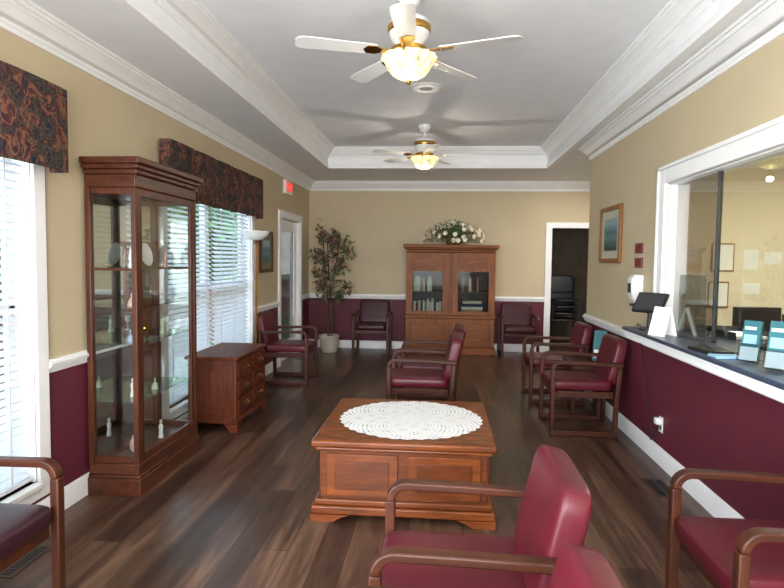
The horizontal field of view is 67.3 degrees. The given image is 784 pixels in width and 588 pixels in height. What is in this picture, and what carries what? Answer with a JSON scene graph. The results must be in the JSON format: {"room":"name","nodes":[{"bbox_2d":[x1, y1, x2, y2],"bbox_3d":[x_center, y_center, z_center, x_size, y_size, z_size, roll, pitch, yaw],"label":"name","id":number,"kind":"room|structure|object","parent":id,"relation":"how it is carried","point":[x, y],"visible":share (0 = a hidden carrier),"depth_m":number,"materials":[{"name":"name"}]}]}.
{"room":"waiting room","nodes":[
{"label":"waiting room","id":0,"kind":"room"},
{"bbox_2d":[0,27,308,504],"bbox_3d":[-1.959,-0.307,3.961,0.150,3.100,12.300,1,3,5],"label":"wall","id":1,"kind":"structure","parent":0,"point":[104,120],"depth_m":3.62,"materials":[{"name":"beige paint"}]},
{"bbox_2d":[0,60,68,172],"bbox_3d":[-1.908,-0.857,2.508,0.116,0.450,1.540,1,3,5],"label":"window valance","id":2,"kind":"object","parent":1,"relation":"attached to","point":[33,109],"visible":1,"depth_m":2.97,"materials":[{"name":"fabric"}]},
{"bbox_2d":[0,157,309,503],"bbox_3d":[-1.938,0.018,3.978,0.200,2.140,12.000,1,3,5],"label":"window","id":3,"kind":"structure","parent":1,"relation":"in","point":[34,227],"depth_m":3.21,"materials":[{"name":"white paint"}]},
{"bbox_2d":[0,157,30,497],"bbox_3d":[-2.047,0.098,2.569,0.060,1.942,1.246,1,3,5],"label":"window blind","id":4,"kind":"object","parent":3,"relation":"attached to","point":[11,478],"visible":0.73,"depth_m":3.10,"materials":[{"name":"plastic"}]},
{"bbox_2d":[35,339,308,509],"bbox_3d":[-1.893,1.177,4.041,0.018,0.130,12.000,1,3,5],"label":"baseboard","id":5,"kind":"structure","parent":1,"relation":"attached to","point":[76,490],"depth_m":3.60,"materials":[{"name":"white paint"}]},
{"bbox_2d":[160,204,254,419],"bbox_3d":[-1.788,-0.088,5.819,0.200,2.140,2.330,1,3,5],"label":"window","id":6,"kind":"structure","parent":1,"relation":"in","point":[168,413],"depth_m":5.11,"materials":[{"name":"white paint"}]},
{"bbox_2d":[167,204,211,405],"bbox_3d":[-1.827,-0.058,5.273,0.060,1.942,1.020,1,3,5],"label":"window blind","id":7,"kind":"object","parent":6,"relation":"attached to","point":[178,348],"visible":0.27,"depth_m":5.18,"materials":[{"name":"plastic"}]},
{"bbox_2d":[210,207,247,345],"bbox_3d":[-1.738,-0.121,6.364,0.060,1.942,1.020,1,3,5],"label":"window blind","id":8,"kind":"object","parent":6,"relation":"attached to","point":[224,332],"visible":0.56,"depth_m":6.32,"materials":[{"name":"plastic"}]},
{"bbox_2d":[159,138,262,218],"bbox_3d":[-1.653,-1.044,5.753,0.096,0.450,2.420,1,3,5],"label":"window valance","id":9,"kind":"object","parent":1,"relation":"attached to","point":[224,186],"visible":0.87,"depth_m":5.51,"materials":[{"name":"fabric"}]},
{"bbox_2d":[259,230,273,272],"bbox_3d":[-1.584,-0.536,7.434,0.029,0.520,0.540,1,3,5],"label":"framed picture","id":10,"kind":"object","parent":1,"relation":"attached to","point":[266,244],"visible":0.8,"depth_m":7.44,"materials":[{"name":"brown wood"}]},
{"bbox_2d":[263,240,269,262],"bbox_3d":[-1.586,-0.536,7.435,0.002,0.280,0.300,1,3,5],"label":"print","id":11,"kind":"object","parent":10,"relation":"attached to","point":[266,243],"depth_m":7.44},
{"bbox_2d":[283,179,292,195],"bbox_3d":[-1.479,-1.512,8.376,0.054,0.200,0.342,1,3,5],"label":"exit sign","id":12,"kind":"object","parent":1,"relation":"attached to","point":[287,185],"visible":1,"depth_m":8.27,"materials":[{"name":"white plastic"}]},
{"bbox_2d":[278,209,302,366],"bbox_3d":[-1.567,-0.110,8.714,0.174,2.160,1.340,1,3,5],"label":"door","id":13,"kind":"structure","parent":1,"relation":"in","point":[289,277],"depth_m":8.88,"materials":[{"name":"white paint"}]},
{"bbox_2d":[0,0,783,191],"bbox_3d":[0.871,-1.412,3.666,5.500,0.150,12.000,1,3,5],"label":"trim","id":14,"kind":"structure","parent":1,"relation":"attached to","point":[762,24],"depth_m":4.03,"materials":[{"name":"white paint"}]},
{"bbox_2d":[0,340,712,587],"bbox_3d":[1.634,1.262,5.291,7.150,0.100,15.350,1,3,5],"label":"floor","id":15,"kind":"structure","parent":0,"point":[236,513],"depth_m":3.56,"materials":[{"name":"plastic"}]},
{"bbox_2d":[0,544,50,577],"bbox_3d":[-1.826,1.306,2.897,0.140,0.008,0.320,1,3,5],"label":"floor vent","id":16,"kind":"object","parent":15,"relation":"in","point":[16,567],"visible":0.62,"depth_m":2.88,"materials":[{"name":"brown metal"}]},
{"bbox_2d":[0,456,65,587],"bbox_3d":[-1.733,0.930,2.225,0.660,0.841,0.594,1,3,5],"label":"armchair","id":17,"kind":"object","parent":15,"relation":"on","point":[23,527],"visible":1,"depth_m":2.42,"materials":[{"name":"brown wood"}]},
{"bbox_2d":[79,156,202,496],"bbox_3d":[-1.678,0.191,4.082,0.378,2.100,0.970,1,3,5],"label":"curio cabinet","id":18,"kind":"object","parent":15,"relation":"on","point":[115,223],"visible":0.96,"depth_m":3.88,"materials":[{"name":"brown wood"}]},
{"bbox_2d":[93,194,154,455],"bbox_3d":[-1.854,0.178,4.096,0.010,1.710,0.798,1,3,5],"label":"mirror","id":19,"kind":"object","parent":18,"relation":"on","point":[111,212],"depth_m":3.98,"materials":[{"name":"glass"}]},
{"bbox_2d":[128,248,130,267],"bbox_3d":[-1.682,-0.230,3.797,0.043,0.132,0.043,1,3,5],"label":"figurine","id":20,"kind":"object","parent":18,"relation":"on","point":[129,255],"visible":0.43,"depth_m":3.78,"materials":[{"name":"white ceramic"}]},
{"bbox_2d":[129,435,133,451],"bbox_3d":[-1.722,0.996,3.931,0.060,0.105,0.060,1,3,5],"label":"vase","id":21,"kind":"object","parent":18,"relation":"on","point":[131,443],"visible":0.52,"depth_m":3.91,"materials":[{"name":"ceramic"}]},
{"bbox_2d":[95,299,187,308],"bbox_3d":[-1.704,0.063,4.077,0.284,0.006,0.794,1,3,5],"label":"shelf","id":22,"kind":"object","parent":18,"relation":"attached to","point":[122,303],"depth_m":3.96,"materials":[{"name":"clear glass"}]},
{"bbox_2d":[96,329,188,344],"bbox_3d":[-1.706,0.293,4.090,0.284,0.006,0.794,1,3,5],"label":"shelf","id":23,"kind":"object","parent":18,"relation":"attached to","point":[149,335],"depth_m":4.00,"materials":[{"name":"clear glass"}]},
{"bbox_2d":[142,243,153,267],"bbox_3d":[-1.725,-0.271,4.130,0.080,0.174,0.164,1,3,5],"label":"plate","id":24,"kind":"object","parent":18,"relation":"on","point":[147,257],"visible":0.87,"depth_m":4.14,"materials":[{"name":"white ceramic"}]},
{"bbox_2d":[151,378,158,388],"bbox_3d":[-1.652,0.621,4.105,0.048,0.078,0.048,1,3,5],"label":"bell","id":25,"kind":"object","parent":18,"relation":"on","point":[155,384],"visible":1,"depth_m":4.09,"materials":[{"name":"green ceramic"}]},
{"bbox_2d":[158,420,163,438],"bbox_3d":[-1.658,0.966,4.226,0.043,0.132,0.043,1,3,5],"label":"figurine","id":26,"kind":"object","parent":18,"relation":"on","point":[161,435],"visible":0.99,"depth_m":4.21,"materials":[{"name":"white ceramic"}]},
{"bbox_2d":[160,316,164,333],"bbox_3d":[-1.645,0.221,4.222,0.040,0.123,0.040,1,3,5],"label":"figurine","id":27,"kind":"object","parent":18,"relation":"on","point":[162,323],"visible":1,"depth_m":4.21,"materials":[{"name":"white ceramic"}]},
{"bbox_2d":[142,267,184,269],"bbox_3d":[-1.701,-0.176,4.063,0.284,0.006,0.794,1,3,5],"label":"shelf","id":28,"kind":"object","parent":18,"relation":"attached to","point":[155,268],"depth_m":4.30,"materials":[{"name":"clear glass"}]},
{"bbox_2d":[163,251,167,267],"bbox_3d":[-1.668,-0.257,4.337,0.040,0.123,0.040,1,3,5],"label":"figurine","id":29,"kind":"object","parent":18,"relation":"on","point":[165,264],"visible":1,"depth_m":4.33,"materials":[{"name":"ceramic"}]},
{"bbox_2d":[164,316,170,330],"bbox_3d":[-1.673,0.220,4.385,0.048,0.106,0.048,1,3,5],"label":"goblet","id":30,"kind":"object","parent":18,"relation":"on","point":[166,318],"visible":0.98,"depth_m":4.37,"materials":[{"name":"glass"}]},
{"bbox_2d":[184,342,266,432],"bbox_3d":[-1.502,0.838,5.472,0.497,0.650,0.870,1,3,5],"label":"chest","id":31,"kind":"object","parent":15,"relation":"on","point":[230,376],"visible":0.93,"depth_m":5.07,"materials":[{"name":"brown wood"}]},
{"bbox_2d":[242,230,269,396],"bbox_3d":[-1.468,0.216,6.363,0.300,1.787,0.300,1,3,5],"label":"floor lamp","id":32,"kind":"object","parent":15,"relation":"on","point":[255,235],"visible":0.79,"depth_m":6.30,"materials":[{"name":"gold metal"}]},
{"bbox_2d":[257,311,317,385],"bbox_3d":[-1.292,0.642,7.207,0.660,0.841,0.594,1,3,5],"label":"armchair","id":33,"kind":"object","parent":15,"relation":"on","point":[267,332],"visible":0.91,"depth_m":6.98,"materials":[{"name":"leather"}]},
{"bbox_2d":[307,217,355,352],"bbox_3d":[-0.950,-0.147,9.400,0.814,2.168,0.849,1,3,-3],"label":"potted tree","id":34,"kind":"object","parent":15,"relation":"on","point":[328,342],"visible":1,"depth_m":9.40,"materials":[{"name":"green plant"}]},
{"bbox_2d":[352,299,391,354],"bbox_3d":[-0.313,0.516,9.557,0.594,0.841,0.660,1,3,5],"label":"armchair","id":35,"kind":"object","parent":15,"relation":"on","point":[374,316],"visible":1,"depth_m":9.71,"materials":[{"name":"leather"}]},
{"bbox_2d":[310,398,496,529],"bbox_3d":[0.101,1.043,3.836,1.050,0.470,1.050,1,3,5],"label":"coffee table","id":36,"kind":"object","parent":15,"relation":"on","point":[358,470],"visible":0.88,"depth_m":3.35,"materials":[{"name":"wood"}]},
{"bbox_2d":[340,401,482,439],"bbox_3d":[0.124,0.806,3.825,0.926,0.002,0.926,1,3,5],"label":"lace doily","id":37,"kind":"object","parent":36,"relation":"on","point":[448,429],"visible":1,"depth_m":3.77,"materials":[{"name":"fabric"}]},
{"bbox_2d":[386,332,462,400],"bbox_3d":[0.302,0.771,5.346,0.660,0.841,0.594,1,3,5],"label":"armchair","id":38,"kind":"object","parent":15,"relation":"on","point":[418,378],"visible":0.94,"depth_m":5.11,"materials":[{"name":"leather"}]},
{"bbox_2d":[397,324,465,400],"bbox_3d":[0.404,0.735,5.979,0.660,0.841,0.594,1,3,5],"label":"armchair","id":39,"kind":"object","parent":15,"relation":"on","point":[458,328],"visible":0.45,"depth_m":5.81,"materials":[{"name":"leather"}]},
{"bbox_2d":[403,244,499,355],"bbox_3d":[0.934,0.085,9.501,1.500,1.740,0.480,1,3,5],"label":"wooden hutch","id":40,"kind":"object","parent":15,"relation":"on","point":[446,264],"visible":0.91,"depth_m":9.30,"materials":[{"name":"orange wood"}]},
{"bbox_2d":[412,290,442,292],"bbox_3d":[0.594,-0.043,9.554,0.650,0.020,0.385,1,3,5],"label":"shelf","id":41,"kind":"object","parent":40,"relation":"attached to","point":[433,291],"depth_m":9.37,"materials":[{"name":"brown wood"}]},
{"bbox_2d":[423,219,484,244],"bbox_3d":[1.005,-0.995,9.431,1.038,0.423,0.539,1,3,5],"label":"flower arrangement","id":42,"kind":"object","parent":40,"relation":"on","point":[457,230],"visible":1,"depth_m":9.35,"materials":[{"name":"plant"}]},
{"bbox_2d":[445,240,462,244],"bbox_3d":[0.995,-0.819,9.444,0.290,0.070,0.290,1,3,5],"label":"basket","id":43,"kind":"object","parent":40,"relation":"on","point":[449,242],"depth_m":9.34,"materials":[{"name":"wicker"}]},
{"bbox_2d":[466,275,468,291],"bbox_3d":[1.202,-0.167,9.384,0.036,0.261,0.150,1,3,5],"label":"book","id":44,"kind":"object","parent":40,"relation":"on","point":[467,276],"visible":0.98,"depth_m":9.31,"materials":[{"name":"paper"}]},
{"bbox_2d":[451,291,487,293],"bbox_3d":[1.282,-0.031,9.499,0.650,0.020,0.385,1,3,5],"label":"shelf","id":45,"kind":"object","parent":40,"relation":"attached to","point":[480,292],"depth_m":9.32,"materials":[{"name":"brown wood"}]},
{"bbox_2d":[474,276,476,291],"bbox_3d":[1.324,-0.161,9.375,0.035,0.253,0.150,1,3,5],"label":"book","id":46,"kind":"object","parent":40,"relation":"on","point":[475,277],"visible":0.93,"depth_m":9.30,"materials":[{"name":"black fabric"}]},
{"bbox_3d":[1.277,0.314,9.446,0.340,0.045,0.240,1,3,5],"label":"folder","id":47,"kind":"object","parent":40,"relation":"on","visible":0},
{"bbox_2d":[461,309,481,311],"bbox_3d":[1.278,0.268,9.444,0.320,0.045,0.220,1,3,5],"label":"folder","id":48,"kind":"object","parent":47,"relation":"on","point":[461,309],"visible":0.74,"depth_m":9.34,"materials":[{"name":"beige paper"}]},
{"bbox_2d":[461,306,482,309],"bbox_3d":[1.278,0.221,9.441,0.330,0.045,0.220,1,3,5],"label":"folder","id":49,"kind":"object","parent":48,"relation":"on","point":[462,308],"visible":0.77,"depth_m":9.33,"materials":[{"name":"white paper"}]},
{"bbox_2d":[461,303,482,306],"bbox_3d":[1.279,0.175,9.438,0.330,0.045,0.230,1,3,5],"label":"folder","id":50,"kind":"object","parent":49,"relation":"on","point":[462,304],"visible":0.88,"depth_m":9.32,"materials":[{"name":"blue paper"}]},
{"bbox_2d":[462,300,481,303],"bbox_3d":[1.279,0.128,9.435,0.300,0.045,0.220,1,3,5],"label":"folder","id":51,"kind":"object","parent":50,"relation":"on","point":[463,301],"visible":1,"depth_m":9.33,"materials":[{"name":"beige paper"}]},
{"bbox_2d":[368,445,591,587],"bbox_3d":[0.280,0.968,1.993,0.660,0.841,0.594,1,3,5],"label":"armchair","id":52,"kind":"object","parent":15,"relation":"on","point":[555,511],"visible":0.96,"depth_m":1.88,"materials":[{"name":"leather"}]},
{"bbox_2d":[352,543,623,587],"bbox_3d":[0.153,1.010,1.242,0.660,0.841,0.594,1,3,5],"label":"armchair","id":53,"kind":"object","parent":15,"relation":"on","point":[576,566],"visible":1,"depth_m":1.31,"materials":[{"name":"leather"}]},
{"bbox_2d":[497,301,539,357],"bbox_3d":[1.999,0.556,9.371,0.594,0.841,0.660,1,3,5],"label":"armchair","id":54,"kind":"object","parent":15,"relation":"on","point":[516,317],"visible":0.91,"depth_m":9.52,"materials":[{"name":"leather"}]},
{"bbox_2d":[521,321,592,405],"bbox_3d":[1.794,0.726,6.428,0.660,0.841,0.594,1,3,5],"label":"armchair","id":55,"kind":"object","parent":15,"relation":"on","point":[581,335],"visible":0.67,"depth_m":6.20,"materials":[{"name":"leather"}]},
{"bbox_2d":[550,304,577,342],"bbox_3d":[3.116,0.471,10.758,0.512,0.878,0.561,1,3,5],"label":"chair","id":56,"kind":"object","parent":15,"relation":"on","point":[554,309],"visible":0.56,"depth_m":10.83,"materials":[{"name":"black plastic"}]},
{"bbox_2d":[550,297,577,335],"bbox_3d":[3.115,0.352,10.729,0.512,0.878,0.561,1,3,5],"label":"chair","id":57,"kind":"object","parent":56,"relation":"on","point":[555,302],"visible":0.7,"depth_m":10.72,"materials":[{"name":"black plastic"}]},
{"bbox_2d":[550,291,579,331],"bbox_3d":[3.115,0.234,10.700,0.512,0.878,0.561,1,3,5],"label":"chair","id":58,"kind":"object","parent":56,"relation":"on","point":[553,295],"visible":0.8,"depth_m":10.86,"materials":[{"name":"black plastic"}]},
{"bbox_2d":[551,276,580,325],"bbox_3d":[3.115,0.115,10.671,0.512,0.878,0.561,1,3,5],"label":"chair","id":59,"kind":"object","parent":56,"relation":"on","point":[559,284],"visible":0.94,"depth_m":10.85,"materials":[{"name":"leather"}]},
{"bbox_2d":[538,334,627,437],"bbox_3d":[1.714,0.790,5.313,0.660,0.841,0.594,1,3,5],"label":"armchair","id":60,"kind":"object","parent":15,"relation":"on","point":[609,364],"visible":1,"depth_m":5.07,"materials":[{"name":"leather"}]},
{"bbox_2d":[562,356,605,417],"bbox_3d":[1.911,0.917,5.857,0.360,0.530,0.400,1,3,5],"label":"end table","id":61,"kind":"object","parent":15,"relation":"on","point":[566,358],"visible":0.46,"depth_m":5.72,"materials":[{"name":"brown wood"}]},
{"bbox_2d":[592,330,607,360],"bbox_3d":[2.027,0.507,5.747,0.130,0.299,0.090,3,4,35],"label":"brochure holder","id":62,"kind":"object","parent":61,"relation":"on","point":[598,335],"visible":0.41,"depth_m":5.76,"materials":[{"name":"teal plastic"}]},
{"bbox_2d":[641,478,668,496],"bbox_3d":[1.789,1.290,3.928,0.140,0.008,0.320,1,3,5],"label":"floor vent","id":63,"kind":"object","parent":15,"relation":"in","point":[659,487],"visible":0.82,"depth_m":3.94,"materials":[{"name":"brown metal"}]},
{"bbox_2d":[680,324,767,354],"bbox_3d":[2.259,0.857,2.931,0.500,1.000,3.800,1,3,5],"label":"countertop","id":64,"kind":"structure","parent":15,"relation":"on","point":[700,330],"depth_m":4.14,"materials":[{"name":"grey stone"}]},
{"bbox_2d":[706,326,768,340],"bbox_3d":[2.344,0.264,3.995,0.240,0.060,0.320,1,3,-3],"label":"paper tray","id":65,"kind":"object","parent":64,"relation":"on","point":[728,332],"visible":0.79,"depth_m":3.99,"materials":[{"name":"grey plastic"}]},
{"bbox_2d":[760,342,767,349],"bbox_3d":[2.276,0.270,3.398,0.200,0.116,0.180,-1,4,-25],"label":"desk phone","id":66,"kind":"object","parent":64,"relation":"on","point":[764,346],"visible":0.12,"depth_m":3.43,"materials":[{"name":"black plastic"}]},
{"bbox_2d":[665,468,783,587],"bbox_3d":[1.456,0.973,2.148,0.660,0.841,0.594,1,3,5],"label":"armchair","id":67,"kind":"object","parent":15,"relation":"on","point":[728,552],"visible":1,"depth_m":2.19,"materials":[{"name":"leather"}]},
{"bbox_3d":[3.372,0.862,5.302,1.200,0.740,0.700,1,3,5],"label":"office desk","id":68,"kind":"object","parent":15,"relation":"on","visible":0},
{"bbox_2d":[732,307,781,332],"bbox_3d":[3.204,0.303,5.213,0.400,0.380,0.220,1,3,5],"label":"computer monitor","id":69,"kind":"object","parent":68,"relation":"on","point":[766,315],"visible":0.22,"depth_m":5.16,"materials":[{"name":"black plastic"}]},
{"bbox_2d":[30,0,761,180],"bbox_3d":[0.874,-1.696,3.650,5.500,0.420,12.000,1,3,5],"label":"ceiling","id":70,"kind":"structure","parent":0,"point":[521,91],"depth_m":4.60,"materials":[{"name":"white paint"}]},
{"bbox_2d":[295,0,522,85],"bbox_3d":[0.096,-1.453,3.373,1.263,0.588,1.204,1,3,5],"label":"ceiling fan","id":71,"kind":"object","parent":70,"relation":"hanging from","point":[408,60],"visible":1,"depth_m":3.33,"materials":[{"name":"white metal"}]},
{"bbox_2d":[371,124,481,171],"bbox_3d":[0.410,-1.650,6.787,1.236,0.588,1.256,1,3,5],"label":"ceiling fan","id":72,"kind":"object","parent":70,"relation":"hanging from","point":[424,159],"visible":1,"depth_m":6.72,"materials":[{"name":"white metal"}]},
{"bbox_2d":[410,82,442,92],"bbox_3d":[0.307,-1.850,5.295,0.300,0.017,0.300,1,3,5],"label":"ceiling speaker","id":73,"kind":"object","parent":70,"relation":"attached to","point":[423,87],"visible":1,"depth_m":5.25,"materials":[{"name":"white plastic"}]},
{"bbox_2d":[419,87,432,90],"bbox_3d":[0.307,-1.848,5.295,0.248,0.012,0.248,1,3,5],"label":"grille","id":74,"kind":"object","parent":73,"relation":"attached to","point":[420,88],"depth_m":5.30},
{"bbox_2d":[112,0,755,168],"bbox_3d":[0.221,-1.495,3.363,3.150,0.055,9.800,1,3,5],"label":"trim","id":75,"kind":"structure","parent":70,"relation":"attached to","point":[134,8],"depth_m":4.24,"materials":[{"name":"white paint"}]},
{"bbox_2d":[153,0,715,158],"bbox_3d":[0.223,-1.675,3.352,3.050,0.142,9.700,1,3,5],"label":"trim","id":76,"kind":"structure","parent":70,"relation":"attached to","point":[193,16],"depth_m":4.74,"materials":[{"name":"white paint"}]},
{"bbox_2d":[309,191,589,343],"bbox_3d":[1.408,-0.606,9.759,5.620,3.100,0.120,1,3,5],"label":"wall","id":77,"kind":"structure","parent":0,"point":[380,223],"depth_m":9.75,"materials":[{"name":"beige paint"}]},
{"bbox_2d":[309,339,542,351],"bbox_3d":[1.325,0.879,9.783,5.500,0.130,0.018,1,3,5],"label":"baseboard","id":78,"kind":"structure","parent":77,"relation":"attached to","point":[342,343],"depth_m":9.89,"materials":[{"name":"white paint"}]},
{"bbox_2d":[310,293,543,301],"bbox_3d":[1.334,0.073,9.727,5.500,0.077,0.034,1,3,5],"label":"chair rail","id":79,"kind":"object","parent":77,"relation":"attached to","point":[312,295],"visible":0.39,"depth_m":9.83,"materials":[{"name":"white paint"}]},
{"bbox_2d":[543,222,588,351],"bbox_3d":[2.961,-0.095,9.651,0.930,2.130,0.142,1,3,5],"label":"door frame","id":80,"kind":"structure","parent":77,"relation":"in","point":[549,225],"depth_m":9.60,"materials":[{"name":"white paint"}]},
{"bbox_2d":[550,229,588,337],"bbox_3d":[3.225,-0.437,10.676,2.300,2.700,1.980,1,3,5],"label":"wall","id":81,"kind":"structure","parent":0,"point":[569,246],"depth_m":11.54,"materials":[{"name":"paint"}]},
{"bbox_2d":[586,33,783,520],"bbox_3d":[1.895,-0.149,2.073,0.120,3.100,9.150,1,3,5],"label":"wall","id":82,"kind":"structure","parent":0,"point":[711,421],"depth_m":3.96,"materials":[{"name":"beige paint"}]},
{"bbox_2d":[599,203,622,262],"bbox_3d":[2.121,-0.576,5.723,0.029,0.550,0.680,1,3,5],"label":"framed picture","id":83,"kind":"object","parent":82,"relation":"attached to","point":[611,218],"visible":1,"depth_m":5.68,"materials":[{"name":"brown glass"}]},
{"bbox_2d":[604,217,617,250],"bbox_3d":[2.123,-0.576,5.723,0.002,0.310,0.420,1,3,5],"label":"print","id":84,"kind":"object","parent":83,"relation":"attached to","point":[610,223],"depth_m":5.71},
{"bbox_2d":[627,274,643,305],"bbox_3d":[2.005,-0.030,4.860,0.102,0.260,0.120,1,3,5],"label":"wall dispenser","id":85,"kind":"object","parent":82,"relation":"attached to","point":[635,281],"visible":0.78,"depth_m":4.80,"materials":[{"name":"white plastic"}]},
{"bbox_2d":[634,258,642,267],"bbox_3d":[2.059,-0.261,4.922,0.012,0.085,0.180,1,3,5],"label":"wall plaque","id":86,"kind":"object","parent":82,"relation":"attached to","point":[638,262],"visible":1,"depth_m":4.91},
{"bbox_2d":[635,243,642,253],"bbox_3d":[2.061,-0.381,4.915,0.012,0.085,0.180,1,3,5],"label":"wall plaque","id":87,"kind":"object","parent":82,"relation":"attached to","point":[638,246],"visible":1,"depth_m":4.91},
{"bbox_2d":[654,416,662,433],"bbox_3d":[1.976,0.969,4.377,0.049,0.116,0.072,1,3,5],"label":"wall outlet","id":88,"kind":"object","parent":82,"relation":"attached to","point":[657,420],"visible":1,"depth_m":4.35,"materials":[{"name":"white plastic"}]},
{"bbox_2d":[588,391,744,518],"bbox_3d":[2.632,1.341,2.183,1.658,0.130,9.018,1,3,5],"label":"baseboard","id":89,"kind":"structure","parent":82,"relation":"attached to","point":[717,507],"depth_m":4.13,"materials":[{"name":"white paint"}]},
{"bbox_2d":[582,314,783,403],"bbox_3d":[2.635,0.534,2.145,1.674,0.077,9.034,1,3,5],"label":"chair rail","id":90,"kind":"object","parent":82,"relation":"attached to","point":[601,323],"visible":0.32,"depth_m":5.52,"materials":[{"name":"white paint"}]},
{"bbox_2d":[622,326,783,401],"bbox_3d":[1.783,0.393,2.917,0.219,0.083,3.450,1,3,5],"label":"countertop","id":91,"kind":"structure","parent":82,"relation":"attached to","point":[770,383],"depth_m":3.06,"materials":[{"name":"blue stone"}]},
{"bbox_2d":[637,323,657,439],"bbox_3d":[1.942,0.664,4.527,0.068,0.856,0.343,1,3,-1],"label":"power cord","id":92,"kind":"object","parent":91,"relation":"hanging from","point":[637,323],"visible":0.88,"depth_m":4.52,"materials":[{"name":"black plastic"}]},
{"bbox_2d":[631,292,669,330],"bbox_3d":[1.915,0.129,4.374,0.150,0.274,0.240,-2,4,-33],"label":"tablet stand","id":93,"kind":"object","parent":91,"relation":"on","point":[645,302],"visible":0.77,"depth_m":4.36,"materials":[{"name":"black plastic"}]},
{"bbox_2d":[648,306,676,336],"bbox_3d":[1.857,0.188,4.040,0.120,0.195,0.140,-1,4,-23],"label":"tent card","id":94,"kind":"object","parent":91,"relation":"on","point":[662,323],"visible":0.93,"depth_m":4.02,"materials":[{"name":"white paper"}]},
{"bbox_2d":[687,345,734,353],"bbox_3d":[1.809,0.311,3.348,0.140,0.028,0.220,0,3,-5],"label":"tray","id":95,"kind":"object","parent":91,"relation":"on","point":[706,349],"visible":0.93,"depth_m":3.30,"materials":[{"name":"black plastic"}]},
{"bbox_2d":[708,354,738,358],"bbox_3d":[1.772,0.332,3.131,0.140,0.012,0.100,1,3,5],"label":"stack","id":96,"kind":"object","parent":91,"relation":"on","point":[717,356],"visible":0.78,"depth_m":3.09,"materials":[{"name":"paper"}]},
{"bbox_2d":[737,320,763,363],"bbox_3d":[1.813,0.241,2.972,0.107,0.211,0.094,-2,4,-35],"label":"brochure holder","id":97,"kind":"object","parent":91,"relation":"on","point":[752,330],"visible":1,"depth_m":2.96,"materials":[{"name":"clear plastic"}]},
{"bbox_2d":[743,334,756,343],"bbox_3d":[1.805,0.227,2.968,0.012,0.045,0.061,-2,4,-35],"label":"photo","id":98,"kind":"object","parent":97,"relation":"on","point":[747,338],"depth_m":2.97},
{"bbox_2d":[763,321,783,371],"bbox_3d":[1.805,0.244,2.752,0.107,0.230,0.094,-2,4,-37],"label":"brochure holder","id":99,"kind":"object","parent":91,"relation":"on","point":[774,360],"visible":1,"depth_m":2.75,"materials":[{"name":"clear plastic"}]},
{"bbox_2d":[769,337,783,348],"bbox_3d":[1.799,0.229,2.750,0.014,0.049,0.061,-2,4,-37],"label":"photo","id":100,"kind":"object","parent":99,"relation":"on","point":[774,342],"depth_m":2.75},
{"bbox_2d":[652,115,783,361],"bbox_3d":[1.938,-0.248,2.843,0.162,1.210,3.260,1,3,5],"label":"window","id":101,"kind":"structure","parent":82,"relation":"in","point":[768,135],"depth_m":3.93,"materials":[{"name":"white paint"}]},
{"bbox_2d":[681,155,783,325],"bbox_3d":[3.387,0.019,2.941,2.720,2.700,6.000,1,3,5],"label":"wall","id":102,"kind":"structure","parent":0,"point":[753,195],"depth_m":5.82,"materials":[{"name":"beige paint"}]},
{"bbox_2d":[685,247,698,262],"bbox_3d":[2.987,-0.388,5.862,0.120,0.160,0.003,1,3,5],"label":"sheet","id":103,"kind":"object","parent":102,"relation":"attached to","point":[692,253],"visible":1,"depth_m":5.86,"materials":[{"name":"white paper"}]},
{"bbox_2d":[685,271,702,290],"bbox_3d":[3.014,-0.128,5.875,0.160,0.200,0.003,1,3,5],"label":"sheet","id":104,"kind":"object","parent":102,"relation":"attached to","point":[694,279],"visible":1,"depth_m":5.87,"materials":[{"name":"white paper"}]},
{"bbox_2d":[707,281,728,307],"bbox_3d":[3.241,0.006,5.857,0.200,0.260,0.018,1,3,5],"label":"notice","id":105,"kind":"object","parent":102,"relation":"attached to","point":[723,289],"visible":0.9,"depth_m":5.85,"materials":[{"name":"white paper"}]},
{"bbox_2d":[710,243,734,271],"bbox_3d":[3.275,-0.362,5.832,0.220,0.280,0.018,1,3,5],"label":"framed picture","id":106,"kind":"object","parent":102,"relation":"attached to","point":[727,250],"visible":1,"depth_m":5.82,"materials":[{"name":"white paper"}]},
{"bbox_2d":[743,250,758,269],"bbox_3d":[3.545,-0.339,5.819,0.140,0.200,0.003,1,3,5],"label":"sheet","id":107,"kind":"object","parent":102,"relation":"attached to","point":[750,257],"visible":1,"depth_m":5.82,"materials":[{"name":"white paper"}]},
{"bbox_2d":[743,283,759,293],"bbox_3d":[3.561,-0.054,5.835,0.150,0.110,0.003,1,3,5],"label":"sheet","id":108,"kind":"object","parent":102,"relation":"attached to","point":[749,288],"visible":1,"depth_m":5.83,"materials":[{"name":"white paper"}]},
{"bbox_2d":[764,252,781,263],"bbox_3d":[3.754,-0.355,5.801,0.160,0.120,0.003,1,3,5],"label":"sheet","id":109,"kind":"object","parent":102,"relation":"attached to","point":[770,257],"visible":1,"depth_m":5.80,"materials":[{"name":"white paper"}]},
{"label":"outside","id":110,"kind":"structure","parent":0,"visible":0},
{"bbox_3d":[-9.582,1.291,5.880,100.000,0.100,110.000,1,3,5],"label":"ground","id":111,"kind":"structure","parent":110,"visible":0},
{"bbox_2d":[0,286,237,416],"bbox_3d":[-3.928,0.513,9.897,0.300,1.120,21.060,1,3,5],"label":"wall","id":112,"kind":"structure","parent":111,"relation":"on","point":[212,292],"depth_m":11.83,"materials":[{"name":"brick"}]},
{"bbox_2d":[167,203,237,284],"bbox_3d":[-6.224,-1.502,17.226,4.405,4.241,4.637,0,3,-11],"label":"tree","id":113,"kind":"object","parent":111,"relation":"on","point":[211,219],"visible":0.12,"depth_m":16.48,"materials":[{"name":"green plant"}]},
{"bbox_2d":[167,212,237,280],"bbox_3d":[-7.670,-2.284,23.568,4.511,5.050,4.588,3,4,28],"label":"tree","id":114,"kind":"object","parent":111,"relation":"on","point":[234,212],"visible":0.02,"depth_m":23.03,"materials":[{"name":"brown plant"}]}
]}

